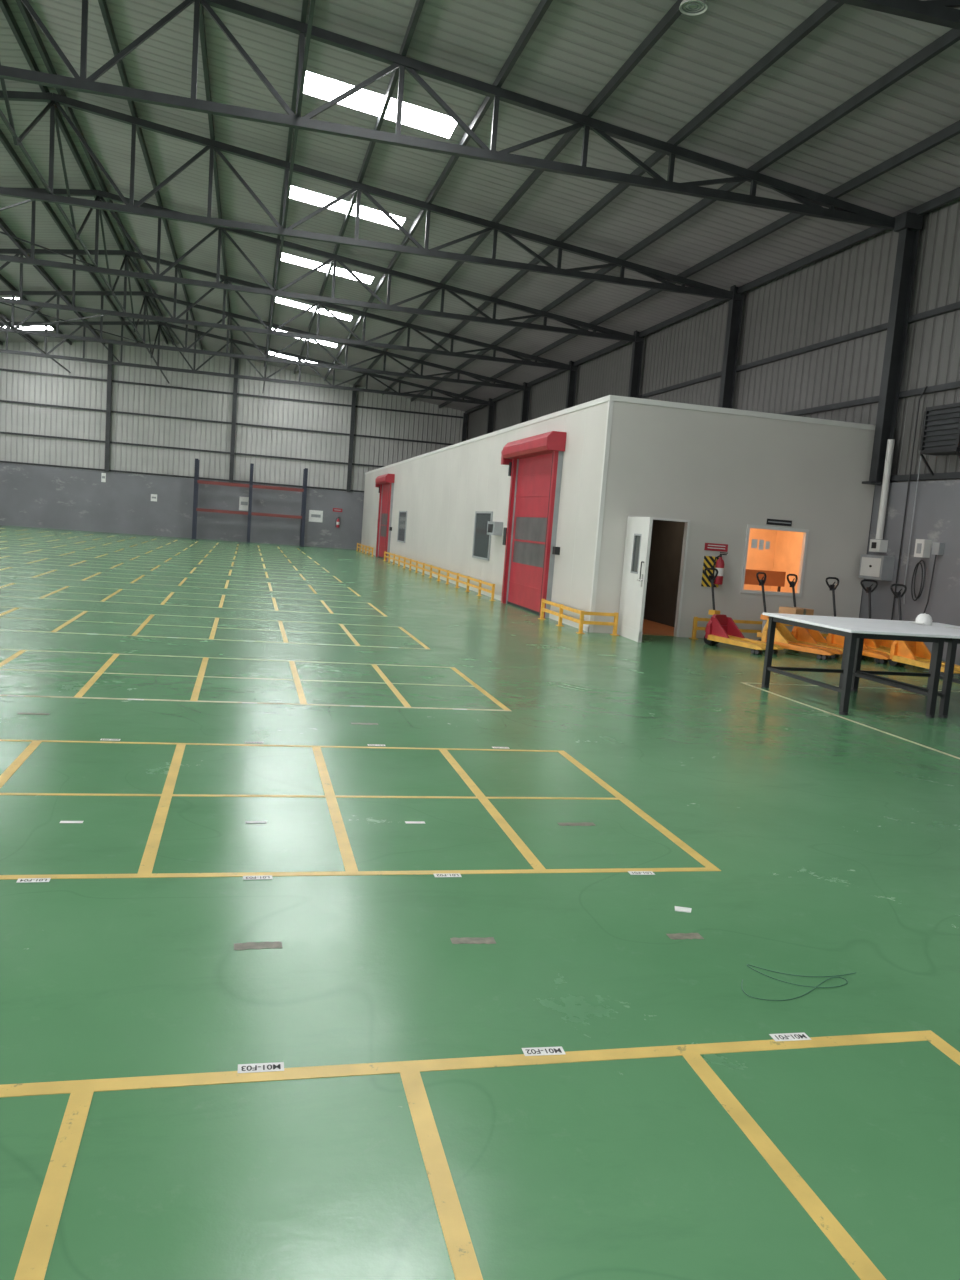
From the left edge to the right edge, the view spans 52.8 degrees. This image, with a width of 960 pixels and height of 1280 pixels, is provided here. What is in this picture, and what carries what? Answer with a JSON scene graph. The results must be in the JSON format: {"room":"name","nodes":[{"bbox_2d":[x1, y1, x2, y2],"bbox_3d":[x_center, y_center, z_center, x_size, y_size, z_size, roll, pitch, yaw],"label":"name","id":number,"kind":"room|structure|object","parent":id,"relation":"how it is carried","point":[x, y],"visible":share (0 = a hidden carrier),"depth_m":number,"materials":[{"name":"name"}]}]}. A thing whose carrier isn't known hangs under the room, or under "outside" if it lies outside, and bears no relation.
{"room":"factory floor","nodes":[
{"label":"factory floor","id":0,"kind":"room"},
{"bbox_2d":[0,0,315,392],"bbox_3d":[-10.700,-9.807,18.618,13.730,1.863,59.400,3,7,-14],"label":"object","id":1,"kind":"structure","parent":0,"point":[17,140],"depth_m":20.70,"materials":[{"name":"black metal"}]},
{"bbox_2d":[0,341,468,549],"bbox_3d":[-15.633,-10.014,48.340,30.830,9.640,0.250,3,7,-14],"label":"wall","id":2,"kind":"structure","parent":0,"point":[33,496],"depth_m":48.51,"materials":[{"name":"grey metal"}]},
{"bbox_2d":[101,473,105,481],"bbox_3d":[-18.608,-8.033,47.749,0.200,0.450,0.025,3,7,-14],"label":"notice","id":3,"kind":"object","parent":2,"relation":"attached to","point":[103,475],"visible":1,"depth_m":47.74,"materials":[{"name":"white paper"}]},
{"bbox_2d":[151,494,156,500],"bbox_3d":[-16.341,-7.129,48.415,0.300,0.350,0.025,3,7,-14],"label":"notice","id":4,"kind":"object","parent":2,"relation":"attached to","point":[153,496],"visible":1,"depth_m":48.41,"materials":[{"name":"white paper"}]},
{"bbox_2d":[0,344,467,492],"bbox_3d":[-15.532,-11.250,48.026,30.400,6.176,0.240,3,7,-14],"label":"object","id":5,"kind":"structure","parent":2,"relation":"attached to","point":[108,380],"depth_m":48.59,"materials":[{"name":"paint"}]},
{"bbox_2d":[239,497,248,510],"bbox_3d":[-12.070,-6.974,49.462,0.500,0.700,0.025,3,7,-14],"label":"notice","id":6,"kind":"object","parent":2,"relation":"attached to","point":[243,501],"visible":0.82,"depth_m":49.44,"materials":[{"name":"white paper"}]},
{"bbox_2d":[309,510,322,521],"bbox_3d":[-8.557,-6.458,50.375,0.700,0.600,0.025,3,7,-14],"label":"notice","id":7,"kind":"object","parent":2,"relation":"attached to","point":[314,515],"visible":1,"depth_m":50.36,"materials":[{"name":"white paper"}]},
{"bbox_2d":[333,508,341,511],"bbox_3d":[-7.459,-6.803,50.592,0.500,0.180,0.025,3,7,-14],"label":"notice","id":8,"kind":"object","parent":2,"relation":"attached to","point":[334,509],"visible":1,"depth_m":50.58,"materials":[{"name":"red paint"}]},
{"bbox_2d":[335,517,339,527],"bbox_3d":[-7.428,-6.173,50.558,0.198,0.565,0.194,8,7,28],"label":"fire extinguisher","id":9,"kind":"object","parent":2,"relation":"attached to","point":[338,520],"visible":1,"depth_m":50.51,"materials":[{"name":"red paint"}]},
{"bbox_2d":[0,321,493,405],"bbox_3d":[-13.989,-12.825,42.076,30.416,2.029,0.130,3,7,-14],"label":"roof truss","id":10,"kind":"object","parent":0,"point":[472,400],"depth_m":42.77,"materials":[{"name":"grey metal"}]},
{"bbox_2d":[0,291,529,390],"bbox_3d":[-12.612,-12.053,36.339,30.416,2.029,0.130,3,7,-14],"label":"roof truss","id":11,"kind":"object","parent":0,"point":[502,384],"depth_m":37.09,"materials":[{"name":"grey metal"}]},
{"bbox_2d":[0,249,576,370],"bbox_3d":[-11.234,-11.281,30.603,30.416,2.029,0.130,3,7,-14],"label":"roof truss","id":12,"kind":"object","parent":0,"point":[546,363],"depth_m":31.60,"materials":[{"name":"black metal"}]},
{"bbox_2d":[0,187,642,342],"bbox_3d":[-9.856,-10.509,24.866,30.416,2.029,0.130,3,7,-14],"label":"roof truss","id":13,"kind":"object","parent":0,"point":[606,333],"depth_m":26.15,"materials":[{"name":"black metal"}]},
{"bbox_2d":[0,90,741,300],"bbox_3d":[-8.479,-9.737,19.130,30.416,2.029,0.130,3,7,-14],"label":"roof truss","id":14,"kind":"object","parent":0,"point":[693,287],"depth_m":20.41,"materials":[{"name":"black metal"}]},
{"bbox_2d":[0,0,894,229],"bbox_3d":[-7.101,-8.965,13.393,30.416,2.029,0.130,3,7,-14],"label":"roof truss","id":15,"kind":"object","parent":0,"point":[839,210],"depth_m":14.97,"materials":[{"name":"black metal"}]},
{"bbox_2d":[0,525,959,1279],"bbox_3d":[-9.166,-1.322,20.284,31.000,0.160,59.700,3,7,-14],"label":"floor","id":16,"kind":"structure","parent":0,"point":[834,841],"depth_m":3.92,"materials":[{"name":"green paint"}]},
{"bbox_2d":[16,878,50,882],"bbox_3d":[-1.919,1.033,4.154,0.130,0.002,0.046,3,7,-15],"label":"label","id":17,"kind":"object","parent":16,"relation":"on","point":[20,880],"visible":1,"depth_m":4.15,"materials":[{"name":"white paper"}]},
{"bbox_2d":[18,713,49,714],"bbox_3d":[-3.374,0.558,7.304,0.220,0.001,0.065,3,7,-14],"label":"tape","id":18,"kind":"object","parent":16,"relation":"on","point":[18,713],"visible":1,"depth_m":7.30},
{"bbox_2d":[60,821,82,822],"bbox_3d":[-2.086,0.930,4.934,0.110,0.001,0.035,3,7,-14],"label":"label","id":19,"kind":"object","parent":16,"relation":"on","point":[60,821],"visible":1,"depth_m":4.93,"materials":[{"name":"white paper"}]},
{"bbox_2d":[100,739,120,740],"bbox_3d":[-2.558,0.690,6.687,0.130,0.002,0.046,3,7,-14],"label":"label","id":20,"kind":"object","parent":16,"relation":"on","point":[100,739],"visible":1,"depth_m":6.68,"materials":[{"name":"white paper"}]},
{"bbox_2d":[192,459,307,546],"bbox_3d":[-11.572,-6.870,48.675,5.500,3.950,1.160,3,7,-14],"label":"rack","id":21,"kind":"object","parent":16,"relation":"on","point":[197,481],"visible":0.98,"depth_m":48.23,"materials":[{"name":"metal"}]},
{"bbox_2d":[246,821,266,822],"bbox_3d":[-1.194,0.972,5.155,0.110,0.001,0.035,3,7,-14],"label":"label","id":22,"kind":"object","parent":16,"relation":"on","point":[246,821],"visible":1,"depth_m":5.16,"materials":[{"name":"white paper"}]},
{"bbox_2d":[234,942,281,949],"bbox_3d":[-0.850,1.170,3.698,0.180,0.001,0.066,3,7,-15],"label":"tape","id":23,"kind":"object","parent":16,"relation":"on","point":[249,945],"visible":1,"depth_m":3.70,"materials":[{"name":"grey plastic"}]},
{"bbox_2d":[243,875,272,879],"bbox_3d":[-1.008,1.077,4.378,0.130,0.002,0.046,3,7,-15],"label":"label","id":24,"kind":"object","parent":16,"relation":"on","point":[264,876],"visible":1,"depth_m":4.38,"materials":[{"name":"white paper"}]},
{"bbox_2d":[238,1062,283,1072],"bbox_3d":[-0.654,1.277,2.886,0.135,0.002,0.046,3,7,-13],"label":"label","id":25,"kind":"object","parent":16,"relation":"on","point":[276,1066],"visible":1,"depth_m":2.88,"materials":[{"name":"white paper"}]},
{"bbox_2d":[356,543,372,555],"bbox_3d":[-5.616,-4.417,46.961,0.120,0.390,6.420,3,7,-14],"label":"guard rail","id":26,"kind":"object","parent":16,"relation":"on","point":[363,546],"visible":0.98,"depth_m":46.61,"materials":[{"name":"yellow metal"}]},
{"bbox_2d":[351,723,377,724],"bbox_3d":[-0.938,0.681,7.852,0.220,0.001,0.067,3,7,-14],"label":"tape","id":27,"kind":"object","parent":16,"relation":"on","point":[351,723],"visible":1,"depth_m":7.85,"materials":[{"name":"beige plastic"}]},
{"bbox_2d":[367,744,384,745],"bbox_3d":[-0.764,0.776,7.129,0.130,0.002,0.046,3,7,-14],"label":"label","id":28,"kind":"object","parent":16,"relation":"on","point":[367,744],"visible":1,"depth_m":7.13,"materials":[{"name":"white paper"}]},
{"bbox_2d":[405,821,424,823],"bbox_3d":[-0.360,1.012,5.360,0.110,0.001,0.035,3,7,-14],"label":"label","id":29,"kind":"object","parent":16,"relation":"on","point":[406,822],"visible":1,"depth_m":5.36,"materials":[{"name":"white paper"}]},
{"bbox_2d":[383,551,494,600],"bbox_3d":[-1.819,-2.289,31.149,0.120,0.390,18.420,3,7,-14],"label":"guard rail","id":30,"kind":"object","parent":16,"relation":"on","point":[468,578],"visible":0.98,"depth_m":27.42,"materials":[{"name":"yellow metal"}]},
{"bbox_2d":[434,873,461,876],"bbox_3d":[-0.154,1.117,4.589,0.130,0.002,0.046,3,7,-14],"label":"label","id":31,"kind":"object","parent":16,"relation":"on","point":[440,874],"visible":1,"depth_m":4.59,"materials":[{"name":"white paper"}]},
{"bbox_2d":[450,937,495,943],"bbox_3d":[-0.028,1.211,3.890,0.180,0.001,0.066,3,7,-12],"label":"tape","id":32,"kind":"object","parent":16,"relation":"on","point":[465,940],"visible":1,"depth_m":3.89,"materials":[{"name":"grey plastic"}]},
{"bbox_2d":[522,1046,565,1055],"bbox_3d":[0.204,1.318,3.097,0.135,0.002,0.046,3,7,-12],"label":"label","id":33,"kind":"object","parent":16,"relation":"on","point":[536,1051],"visible":1,"depth_m":3.10,"materials":[{"name":"white paper"}]},
{"bbox_2d":[558,822,595,825],"bbox_3d":[0.556,1.061,5.566,0.220,0.001,0.068,3,7,-14],"label":"tape","id":34,"kind":"object","parent":16,"relation":"on","point":[567,823],"visible":1,"depth_m":5.56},
{"bbox_2d":[538,599,618,635],"bbox_3d":[1.763,-0.436,17.561,0.740,0.390,2.360,3,7,-14],"label":"guard rail","id":35,"kind":"object","parent":16,"relation":"on","point":[582,613],"visible":1,"depth_m":16.55,"materials":[{"name":"yellow metal"}]},
{"bbox_2d":[628,871,654,874],"bbox_3d":[0.806,1.163,4.826,0.130,0.002,0.046,3,7,-12],"label":"label","id":36,"kind":"object","parent":16,"relation":"on","point":[630,872],"visible":1,"depth_m":4.82,"materials":[{"name":"white paper"}]},
{"bbox_2d":[675,906,691,912],"bbox_3d":[0.924,1.224,4.387,0.076,0.004,0.051,5,7,9],"label":"paper scrap","id":37,"kind":"object","parent":16,"relation":"on","point":[677,908],"visible":1,"depth_m":4.38,"materials":[{"name":"white paper"}]},
{"bbox_2d":[666,933,703,939],"bbox_3d":[0.868,1.256,4.095,0.150,0.001,0.065,3,7,-14],"label":"tape","id":38,"kind":"object","parent":16,"relation":"on","point":[681,936],"visible":1,"depth_m":4.09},
{"bbox_2d":[704,568,783,654],"bbox_3d":[4.249,-0.485,15.766,0.540,1.277,1.441,0,8,-36],"label":"jack","id":39,"kind":"object","parent":16,"relation":"on","point":[721,628],"visible":0.88,"depth_m":15.95,"materials":[{"name":"red metal"}]},
{"bbox_2d":[690,617,827,638],"bbox_3d":[5.223,-0.143,17.312,3.120,0.390,0.120,3,7,-14],"label":"guard rail","id":40,"kind":"object","parent":16,"relation":"on","point":[695,628],"visible":0.34,"depth_m":17.11,"materials":[{"name":"yellow metal"}]},
{"bbox_2d":[744,569,785,591],"bbox_3d":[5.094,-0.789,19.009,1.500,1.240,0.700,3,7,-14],"label":"office desk","id":41,"kind":"object","parent":16,"relation":"on","point":[774,578],"visible":0.17,"depth_m":18.71,"materials":[{"name":"wood"}]},
{"bbox_2d":[769,1033,811,1040],"bbox_3d":[1.062,1.359,3.309,0.135,0.002,0.046,3,7,-13],"label":"label","id":42,"kind":"object","parent":16,"relation":"on","point":[783,1036],"visible":1,"depth_m":3.31,"materials":[{"name":"white paper"}]},
{"bbox_2d":[741,964,855,1000],"bbox_3d":[1.240,1.321,3.750,0.559,0.004,0.291,3,7,-14],"label":"loose wire","id":43,"kind":"object","parent":16,"relation":"on","point":[747,964],"visible":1,"depth_m":3.74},
{"bbox_2d":[756,572,842,659],"bbox_3d":[5.154,-0.406,15.676,1.441,1.277,0.540,10,9,41],"label":"jack","id":44,"kind":"object","parent":16,"relation":"on","point":[784,638],"visible":0.8,"depth_m":15.71,"materials":[{"name":"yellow metal"}]},
{"bbox_2d":[778,607,813,614],"bbox_3d":[5.123,-0.410,15.675,0.420,0.222,0.354,0,8,-31],"label":"cardboard box","id":45,"kind":"object","parent":44,"relation":"on","point":[784,610],"visible":0.43,"depth_m":15.55,"materials":[{"name":"brown cardboard"}]},
{"bbox_2d":[787,574,865,658],"bbox_3d":[5.726,-0.394,15.951,0.540,1.277,1.441,-2,9,-44],"label":"jack","id":46,"kind":"object","parent":16,"relation":"on","point":[803,635],"visible":0.46,"depth_m":16.11,"materials":[{"name":"yellow metal"}]},
{"bbox_2d":[761,612,950,717],"bbox_3d":[4.156,0.256,10.964,1.210,0.900,1.770,3,7,-14],"label":"work table","id":47,"kind":"object","parent":16,"relation":"on","point":[852,629],"visible":1,"depth_m":10.43,"materials":[{"name":"metal"}]},
{"bbox_2d":[825,577,889,663],"bbox_3d":[6.270,-0.334,15.795,0.540,1.277,1.441,0,8,-32],"label":"jack","id":48,"kind":"object","parent":16,"relation":"on","point":[833,640],"visible":0.56,"depth_m":15.94,"materials":[{"name":"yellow metal"}]},
{"bbox_2d":[860,579,893,654],"bbox_3d":[6.766,-0.308,15.897,0.540,1.277,1.441,3,7,-14],"label":"jack","id":49,"kind":"object","parent":16,"relation":"on","point":[882,645],"visible":0.38,"depth_m":16.30,"materials":[{"name":"yellow metal"}]},
{"bbox_2d":[851,613,959,717],"bbox_3d":[5.364,0.245,11.252,1.250,1.039,1.770,3,7,-14],"label":"work table","id":50,"kind":"object","parent":16,"relation":"on","point":[941,628],"depth_m":11.34,"materials":[{"name":"metal"}]},
{"bbox_2d":[888,584,959,676],"bbox_3d":[6.793,-0.153,14.583,0.540,1.277,1.441,1,7,-24],"label":"jack","id":51,"kind":"object","parent":16,"relation":"on","point":[914,653],"visible":0.73,"depth_m":14.86,"materials":[{"name":"yellow metal"}]},
{"bbox_2d":[0,0,959,410],"bbox_3d":[-8.491,-9.981,19.229,30.900,1.981,59.600,3,7,-14],"label":"ceiling","id":52,"kind":"structure","parent":0,"point":[577,47],"depth_m":18.32,"materials":[{"name":"grey metal"}]},
{"bbox_2d":[4,326,53,329],"bbox_3d":[-20.317,-13.852,42.804,2.720,0.390,0.900,3,7,-14],"label":"window","id":53,"kind":"structure","parent":52,"relation":"attached to","point":[30,327],"depth_m":42.99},
{"bbox_2d":[269,352,314,362],"bbox_3d":[-8.659,-13.294,45.679,2.720,0.390,0.900,3,7,-14],"label":"window","id":54,"kind":"structure","parent":52,"relation":"attached to","point":[270,353],"depth_m":45.56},
{"bbox_2d":[272,328,336,347],"bbox_3d":[-7.281,-12.522,39.942,2.720,0.390,0.900,3,7,-14],"label":"window","id":55,"kind":"structure","parent":52,"relation":"attached to","point":[320,342],"depth_m":40.18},
{"bbox_2d":[276,297,352,320],"bbox_3d":[-5.903,-11.750,34.205,2.720,0.390,0.900,3,7,-14],"label":"window","id":56,"kind":"structure","parent":52,"relation":"attached to","point":[279,300],"depth_m":34.22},
{"bbox_2d":[281,253,373,283],"bbox_3d":[-4.526,-10.978,28.469,2.720,0.390,0.900,3,7,-14],"label":"window","id":57,"kind":"structure","parent":52,"relation":"attached to","point":[285,257],"depth_m":28.46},
{"bbox_2d":[289,186,405,227],"bbox_3d":[-3.148,-10.206,22.732,2.720,0.390,0.900,3,7,-14],"label":"window","id":58,"kind":"structure","parent":52,"relation":"attached to","point":[296,193],"depth_m":22.73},
{"bbox_2d":[303,71,456,137],"bbox_3d":[-1.770,-9.434,16.996,2.720,0.390,0.900,3,7,-14],"label":"window","id":59,"kind":"structure","parent":52,"relation":"attached to","point":[316,85],"depth_m":17.00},
{"bbox_2d":[0,0,959,413],"bbox_3d":[-8.476,-9.872,19.143,30.270,2.019,59.400,3,7,-14],"label":"roof","id":60,"kind":"structure","parent":0,"point":[829,7],"depth_m":18.37,"materials":[{"name":"black metal"}]},
{"bbox_2d":[679,0,706,15],"bbox_3d":[2.611,-7.843,11.759,0.340,0.285,0.340,3,7,-14],"label":"lamp","id":61,"kind":"object","parent":60,"relation":"hanging from","point":[687,7],"visible":1,"depth_m":11.83,"materials":[{"name":"grey paint"}]},
{"bbox_2d":[361,401,607,625],"bbox_3d":[-1.994,-4.401,33.520,0.102,4.000,35.100,3,7,-14],"label":"wall","id":62,"kind":"structure","parent":0,"point":[440,493],"depth_m":24.45,"materials":[{"name":"white paint"}]},
{"bbox_2d":[376,483,393,559],"bbox_3d":[-4.135,-5.130,41.775,0.173,3.220,3.120,3,7,-14],"label":"guide","id":63,"kind":"object","parent":62,"relation":"attached to","point":[391,485],"visible":0.81,"depth_m":40.38,"materials":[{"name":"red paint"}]},
{"bbox_2d":[375,474,394,484],"bbox_3d":[-4.099,-6.908,41.545,0.380,0.360,3.300,3,7,-14],"label":"roll cover","id":64,"kind":"object","parent":62,"relation":"attached to","point":[387,478],"visible":1,"depth_m":40.21,"materials":[{"name":"red metal"}]},
{"bbox_2d":[378,484,388,558],"bbox_3d":[-4.093,-5.143,41.784,0.050,3.250,2.800,3,7,-14],"label":"curtain","id":65,"kind":"object","parent":64,"relation":"hanging from","point":[385,495],"visible":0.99,"depth_m":42.15,"materials":[{"name":"red paint"}]},
{"bbox_2d":[397,511,406,542],"bbox_3d":[-3.014,-4.386,37.374,0.035,1.210,1.880,3,7,-14],"label":"window","id":66,"kind":"structure","parent":62,"relation":"in","point":[402,521],"depth_m":37.36,"materials":[{"name":"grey glass"}]},
{"bbox_2d":[361,549,588,631],"bbox_3d":[-2.183,-2.465,33.683,0.012,0.100,35.200,3,7,-14],"label":"baseboard","id":67,"kind":"structure","parent":62,"relation":"attached to","point":[551,616],"depth_m":24.15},
{"bbox_2d":[472,511,492,560],"bbox_3d":[0.054,-2.667,24.599,0.035,1.210,1.780,3,7,-14],"label":"window","id":68,"kind":"structure","parent":62,"relation":"in","point":[481,540],"depth_m":24.62,"materials":[{"name":"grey glass"}]},
{"bbox_2d":[487,521,502,535],"bbox_3d":[0.351,-2.654,22.986,0.230,0.320,0.650,3,7,-14],"label":"wall control box","id":69,"kind":"object","parent":62,"relation":"attached to","point":[493,528],"visible":1,"depth_m":22.69,"materials":[{"name":"grey paint"}]},
{"bbox_2d":[503,527,559,554],"bbox_3d":[1.036,-2.106,20.331,0.120,0.450,3.870,3,7,-14],"label":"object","id":70,"kind":"object","parent":62,"relation":"attached to","point":[556,550],"visible":0.71,"depth_m":18.61,"materials":[{"name":"black plastic"}]},
{"bbox_2d":[501,451,563,617],"bbox_3d":[1.041,-2.230,20.227,0.173,3.220,3.120,3,7,-14],"label":"guide","id":71,"kind":"object","parent":62,"relation":"attached to","point":[557,456],"visible":0.93,"depth_m":18.82,"materials":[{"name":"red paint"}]},
{"bbox_2d":[503,431,566,458],"bbox_3d":[1.076,-4.008,19.996,0.380,0.360,3.300,3,7,-14],"label":"roll cover","id":72,"kind":"object","parent":62,"relation":"attached to","point":[545,443],"visible":0.94,"depth_m":19.22,"materials":[{"name":"red metal"}]},
{"bbox_2d":[501,450,511,475],"bbox_3d":[0.652,-4.008,21.756,0.320,0.630,0.450,3,7,-14],"label":"motor","id":73,"kind":"object","parent":72,"relation":"attached to","point":[503,461],"visible":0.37,"depth_m":21.65,"materials":[{"name":"red paint"}]},
{"bbox_2d":[507,453,552,614],"bbox_3d":[1.082,-2.243,20.235,0.050,3.250,2.800,3,7,-14],"label":"curtain","id":74,"kind":"object","parent":72,"relation":"hanging from","point":[534,473],"visible":0.83,"depth_m":20.30,"materials":[{"name":"red paint"}]},
{"bbox_2d":[365,395,875,632],"bbox_3d":[0.512,-4.289,34.077,5.265,4.030,35.215,3,7,-14],"label":"trim","id":75,"kind":"structure","parent":62,"relation":"attached to","point":[610,398],"depth_m":16.70,"materials":[{"name":"white metal"}]},
{"bbox_2d":[467,198,959,664],"bbox_3d":[6.021,-4.493,23.390,0.250,7.730,59.480,3,7,-14],"label":"wall","id":76,"kind":"structure","parent":0,"point":[846,291],"depth_m":18.59,"materials":[{"name":"grey metal"}]},
{"bbox_2d":[858,554,894,580],"bbox_3d":[7.092,-1.303,17.319,0.280,0.430,0.650,3,7,-14],"label":"electrical panel","id":77,"kind":"object","parent":76,"relation":"attached to","point":[876,567],"visible":1,"depth_m":17.11,"materials":[{"name":"grey paint"}]},
{"bbox_2d":[869,539,887,552],"bbox_3d":[7.157,-1.691,17.360,0.170,0.220,0.300,3,7,-14],"label":"switch box","id":78,"kind":"object","parent":76,"relation":"attached to","point":[875,545],"visible":1,"depth_m":17.24,"materials":[{"name":"grey plastic"}]},
{"bbox_2d":[862,212,922,484],"bbox_3d":[7.279,-5.093,17.087,0.380,4.640,0.300,3,7,-14],"label":"column","id":79,"kind":"structure","parent":76,"relation":"attached to","point":[908,225],"depth_m":17.05,"materials":[{"name":"grey metal"}]},
{"bbox_2d":[876,386,926,619],"bbox_3d":[7.315,-2.067,16.925,0.119,4.607,0.899,2,7,-21],"label":"cable conduit","id":80,"kind":"object","parent":76,"relation":"attached to","point":[890,443],"visible":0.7,"depth_m":17.10,"materials":[{"name":"white plastic"}]},
{"bbox_2d":[911,539,944,613],"bbox_3d":[7.407,-0.676,16.189,0.150,2.004,0.562,3,7,-14],"label":"box","id":81,"kind":"object","parent":76,"relation":"attached to","point":[922,546],"visible":0.97,"depth_m":16.14,"materials":[{"name":"grey paint"}]},
{"bbox_2d":[919,402,959,475],"bbox_3d":[7.586,-3.244,15.673,0.311,1.090,0.910,3,7,-14],"label":"louvres","id":82,"kind":"object","parent":76,"relation":"attached to","point":[940,435],"visible":1,"depth_m":15.66,"materials":[{"name":"grey metal"}]},
{"bbox_2d":[718,285,743,408],"bbox_3d":[5.916,-6.910,22.967,0.380,4.640,0.300,3,7,-14],"label":"column","id":83,"kind":"structure","parent":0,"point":[735,307],"depth_m":22.96,"materials":[{"name":"grey metal"}]},
{"bbox_2d":[588,401,874,639],"bbox_3d":[4.580,-1.997,17.167,5.250,4.000,0.100,3,7,-14],"label":"wall","id":84,"kind":"structure","parent":0,"point":[722,473],"depth_m":17.07,"materials":[{"name":"white paint"}]},
{"bbox_2d":[617,517,652,641],"bbox_3d":[2.579,-1.038,16.153,0.160,2.030,1.120,3,7,-10],"label":"leaf","id":85,"kind":"object","parent":84,"relation":"attached to","point":[639,529],"depth_m":16.06,"materials":[{"name":"white metal"}]},
{"bbox_2d":[628,515,689,636],"bbox_3d":[3.023,-1.107,16.908,1.150,2.060,0.130,3,7,-14],"label":"door frame","id":86,"kind":"structure","parent":84,"relation":"attached to","point":[687,522],"depth_m":16.99,"materials":[{"name":"white metal"}]},
{"bbox_2d":[644,520,684,626],"bbox_3d":[4.030,-2.214,18.665,0.140,4.000,3.100,3,7,-14],"label":"wall partition","id":87,"kind":"structure","parent":84,"relation":"in","point":[667,536],"depth_m":19.48,"materials":[{"name":"brown wood"}]},
{"bbox_2d":[701,556,718,586],"bbox_3d":[4.095,-1.209,17.099,0.330,0.540,0.012,3,7,-14],"label":"board","id":88,"kind":"object","parent":84,"relation":"attached to","point":[708,560],"visible":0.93,"depth_m":17.07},
{"bbox_2d":[704,543,727,551],"bbox_3d":[4.172,-1.637,17.056,0.440,0.130,0.018,3,7,-14],"label":"sign","id":89,"kind":"object","parent":84,"relation":"attached to","point":[708,546],"visible":1,"depth_m":17.05,"materials":[{"name":"red paint"}]},
{"bbox_2d":[713,552,727,584],"bbox_3d":[4.220,-1.261,17.004,0.198,0.565,0.194,8,7,28],"label":"fire extinguisher","id":90,"kind":"object","parent":84,"relation":"attached to","point":[719,565],"visible":0.9,"depth_m":16.95,"materials":[{"name":"red paint"}]},
{"bbox_2d":[740,524,808,596],"bbox_3d":[5.288,-1.423,17.383,1.220,1.220,0.080,3,7,-14],"label":"window","id":91,"kind":"structure","parent":84,"relation":"in","point":[806,531],"depth_m":17.33,"materials":[{"name":"white metal"}]},
{"bbox_2d":[766,519,791,525],"bbox_3d":[5.352,-2.102,17.275,0.490,0.100,0.023,3,7,-14],"label":"name sign","id":92,"kind":"object","parent":84,"relation":"attached to","point":[769,521],"visible":1,"depth_m":17.27,"materials":[{"name":"black plastic"}]},
{"bbox_2d":[744,528,776,590],"bbox_3d":[5.079,-2.341,20.456,2.740,4.000,0.100,3,7,-14],"label":"wall","id":93,"kind":"structure","parent":0,"point":[757,559],"depth_m":20.70,"materials":[{"name":"orange paint"}]},
{"bbox_2d":[770,530,803,592],"bbox_3d":[6.738,-2.078,19.282,0.060,4.000,3.000,3,7,-14],"label":"wall","id":94,"kind":"structure","parent":0,"point":[788,546],"depth_m":20.24,"materials":[{"name":"orange paint"}]},
{"bbox_2d":[832,0,959,29],"bbox_3d":[-5.723,-8.193,7.656,30.416,2.029,0.130,3,7,-14],"label":"roof truss","id":95,"kind":"object","parent":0,"point":[944,13],"depth_m":10.32,"materials":[{"name":"black metal"}]},
{"bbox_3d":[0.668,-6.265,33.856,5.250,0.020,35.200,3,7,-14],"label":"ceiling","id":96,"kind":"structure","parent":0,"visible":0},
{"bbox_2d":[486,398,494,433],"bbox_3d":[0.405,-9.998,45.913,0.380,4.640,0.300,3,7,-14],"label":"column","id":97,"kind":"structure","parent":96,"relation":"on","point":[490,419],"depth_m":45.84,"materials":[{"name":"grey metal"}]},
{"bbox_2d":[520,382,529,422],"bbox_3d":[1.783,-9.226,40.177,0.380,4.640,0.300,3,7,-14],"label":"column","id":98,"kind":"structure","parent":96,"relation":"on","point":[526,394],"depth_m":40.10,"materials":[{"name":"grey metal"}]},
{"bbox_2d":[565,361,577,408],"bbox_3d":[3.161,-8.454,34.440,0.380,4.640,0.300,3,7,-14],"label":"column","id":99,"kind":"structure","parent":96,"relation":"on","point":[572,375],"depth_m":34.37,"materials":[{"name":"grey metal"}]},
{"bbox_2d":[628,330,643,397],"bbox_3d":[4.538,-7.683,28.704,0.380,4.640,0.300,3,7,-14],"label":"column","id":100,"kind":"structure","parent":96,"relation":"on","point":[637,348],"depth_m":28.64,"materials":[{"name":"grey metal"}]},
{"bbox_3d":[-23.696,-5.912,16.021,0.250,7.730,59.400,3,7,-14],"label":"wall","id":101,"kind":"structure","parent":0,"visible":0},
{"bbox_2d":[639,301,959,481],"bbox_3d":[-8.788,-5.794,19.617,30.600,2.870,59.400,3,7,-14],"label":"trim","id":102,"kind":"structure","parent":101,"relation":"attached to","point":[949,308],"depth_m":18.34,"materials":[{"name":"paint"}]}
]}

